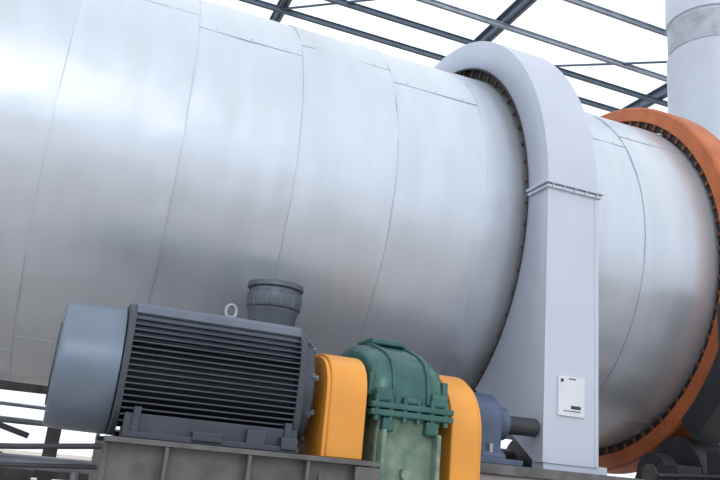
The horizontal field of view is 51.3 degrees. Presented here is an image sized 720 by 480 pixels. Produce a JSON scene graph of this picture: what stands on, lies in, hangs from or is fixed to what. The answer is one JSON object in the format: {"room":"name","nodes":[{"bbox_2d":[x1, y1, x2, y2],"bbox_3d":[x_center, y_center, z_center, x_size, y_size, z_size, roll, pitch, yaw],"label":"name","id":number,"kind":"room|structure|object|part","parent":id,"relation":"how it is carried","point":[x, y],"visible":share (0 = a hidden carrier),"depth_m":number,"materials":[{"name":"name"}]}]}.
{"room":"industrial hall","nodes":[
{"label":"industrial hall","id":0,"kind":"room"},
{"bbox_2d":[0,449,91,479],"bbox_3d":[1.729,8.249,20.785,100.000,0.300,120.000,11,-18,-19],"label":"floor","id":1,"kind":"structure","parent":0,"point":[2,450],"depth_m":64.41,"materials":[{"name":"concrete"}]},
{"bbox_2d":[0,380,118,479],"bbox_3d":[-2.522,2.319,6.516,7.500,2.050,2.370,11,-18,-19],"label":"frame","id":2,"kind":"object","parent":1,"relation":"on","point":[53,435],"visible":0.34,"depth_m":6.53,"materials":[{"name":"grey metal"}]},
{"bbox_2d":[0,435,380,479],"bbox_3d":[-1.134,1.579,2.859,2.181,1.620,0.760,11,-18,-19],"label":"base frame","id":3,"kind":"object","parent":1,"relation":"on","point":[113,457],"visible":1,"depth_m":2.89,"materials":[{"name":"grey metal"}]},
{"bbox_2d":[43,302,318,453],"bbox_3d":[-0.745,0.559,3.268,1.098,0.629,0.610,11,-18,-19],"label":"motor","id":4,"kind":"object","parent":3,"relation":"on","point":[147,371],"visible":0.99,"depth_m":3.03,"materials":[{"name":"paint"}]},
{"bbox_2d":[44,321,62,405],"bbox_3d":[-1.253,0.505,3.079,0.012,0.350,0.350,11,-18,-19],"label":"fan grille","id":5,"kind":"object","parent":4,"relation":"attached to","point":[47,402],"depth_m":2.93,"materials":[{"name":"metal"}]},
{"bbox_3d":[-0.657,0.387,3.354,0.700,0.047,0.448,11,-18,-19],"label":"plate","id":6,"kind":"part","parent":4,"relation":"part of","materials":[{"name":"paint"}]},
{"bbox_2d":[297,354,366,459],"bbox_3d":[-0.156,0.765,3.460,0.184,0.454,0.540,11,-18,-19],"label":"guard","id":7,"kind":"object","parent":3,"relation":"on","point":[335,429],"visible":0.65,"depth_m":3.23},
{"bbox_2d":[245,278,303,326],"bbox_3d":[-0.575,1.439,3.752,0.350,2.500,0.330,11,-18,-19],"label":"vent pipe","id":8,"kind":"object","parent":1,"relation":"on","point":[275,301],"visible":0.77,"depth_m":3.96,"materials":[{"name":"metal"}]},
{"bbox_2d":[269,0,666,108],"bbox_3d":[2.069,-0.620,7.289,17.800,8.940,17.700,11,-18,-19],"label":"rafters","id":9,"kind":"object","parent":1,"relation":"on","point":[517,8],"depth_m":12.65,"materials":[{"name":"metal"}]},
{"bbox_2d":[238,0,667,111],"bbox_3d":[0.995,-3.070,14.132,22.000,0.090,3.210,11,-18,-19],"label":"far purlins","id":10,"kind":"object","parent":9,"relation":"attached to","point":[259,3],"visible":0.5,"depth_m":12.79,"materials":[{"name":"metal"}]},
{"bbox_2d":[283,0,666,66],"bbox_3d":[2.466,-3.483,12.394,7.280,0.039,2.501,1,-17,14],"label":"rods","id":11,"kind":"object","parent":9,"relation":"attached to","point":[351,1],"visible":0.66,"depth_m":12.93,"materials":[{"name":"metal"}]},
{"bbox_2d":[415,0,666,81],"bbox_3d":[3.094,-4.415,9.006,22.000,0.085,6.905,11,-18,-19],"label":"purlins","id":12,"kind":"object","parent":9,"relation":"attached to","point":[435,3],"visible":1,"depth_m":12.18,"materials":[{"name":"grey metal"}]},
{"bbox_2d":[474,392,539,466],"bbox_3d":[0.682,1.028,4.090,0.619,0.370,0.460,11,-18,-19],"label":"pinion bearing","id":13,"kind":"object","parent":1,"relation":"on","point":[497,423],"visible":0.45,"depth_m":3.95,"materials":[{"name":"metal"}]},
{"bbox_2d":[501,440,532,467],"bbox_3d":[1.562,2.847,6.888,1.060,2.005,0.700,11,-18,-19],"label":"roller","id":14,"kind":"object","parent":1,"relation":"on","point":[514,450],"visible":0.16,"depth_m":6.98,"materials":[{"name":"metal"}]},
{"bbox_2d":[434,41,606,474],"bbox_3d":[0.717,0.090,6.146,0.470,3.341,3.432,11,-18,-19],"label":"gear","id":15,"kind":"object","parent":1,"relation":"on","point":[543,364],"visible":0.59,"depth_m":4.53,"materials":[{"name":"metal"}]},
{"bbox_2d":[480,462,644,479],"bbox_3d":[0.767,2.134,4.186,1.100,1.670,1.130,11,-18,-19],"label":"concrete plinth","id":16,"kind":"object","parent":1,"relation":"on","point":[488,471],"visible":0.38,"depth_m":3.85,"materials":[{"name":"concrete"}]},
{"bbox_2d":[635,351,719,479],"bbox_3d":[2.551,1.905,5.026,2.450,2.917,1.260,11,-18,-19],"label":"roller","id":17,"kind":"object","parent":1,"relation":"on","point":[697,457],"visible":1,"depth_m":5.12,"materials":[{"name":"metal"}]},
{"bbox_2d":[0,0,719,449],"bbox_3d":[-0.684,-0.160,5.653,12.200,3.099,3.100,11,-18,-19],"label":"drum","id":18,"kind":"object","parent":17,"relation":"on","point":[180,154],"visible":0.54,"depth_m":4.41,"materials":[{"name":"metal"}]},
{"bbox_2d":[598,108,719,473],"bbox_3d":[2.138,0.414,6.658,0.260,3.170,3.170,11,-18,-19],"label":"ring","id":19,"kind":"object","parent":18,"relation":"attached to","point":[700,145],"visible":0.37,"depth_m":5.67,"materials":[{"name":"orange paint"}]},
{"bbox_2d":[665,0,719,139],"bbox_3d":[5.049,-0.977,10.659,1.240,12.100,1.240,11,-18,-19],"label":"exhaust stack","id":20,"kind":"object","parent":1,"relation":"on","point":[692,27],"visible":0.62,"depth_m":10.74,"materials":[{"name":"white metal"}]},
{"bbox_2d":[716,303,719,373],"bbox_3d":[2.114,1.668,4.037,0.220,2.720,0.250,11,-18,-19],"label":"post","id":21,"kind":"object","parent":1,"relation":"on","point":[717,304],"visible":1,"depth_m":4.43,"materials":[{"name":"metal"}]},
{"bbox_3d":[0.143,1.931,3.361,0.585,1.471,0.850,11,-18,-19],"label":"pedestal","id":22,"kind":"object","parent":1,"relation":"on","visible":0},
{"bbox_2d":[341,338,453,479],"bbox_3d":[0.099,0.933,3.599,0.425,0.902,0.760,11,-18,-19],"label":"gearbox","id":23,"kind":"object","parent":22,"relation":"on","point":[407,405],"visible":0.78,"depth_m":3.33,"materials":[{"name":"green metal"}]},
{"bbox_2d":[438,375,481,479],"bbox_3d":[0.391,0.973,3.708,0.188,0.598,0.680,11,-18,-19],"label":"guard","id":24,"kind":"object","parent":22,"relation":"on","point":[460,456],"visible":0.52,"depth_m":3.44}
]}

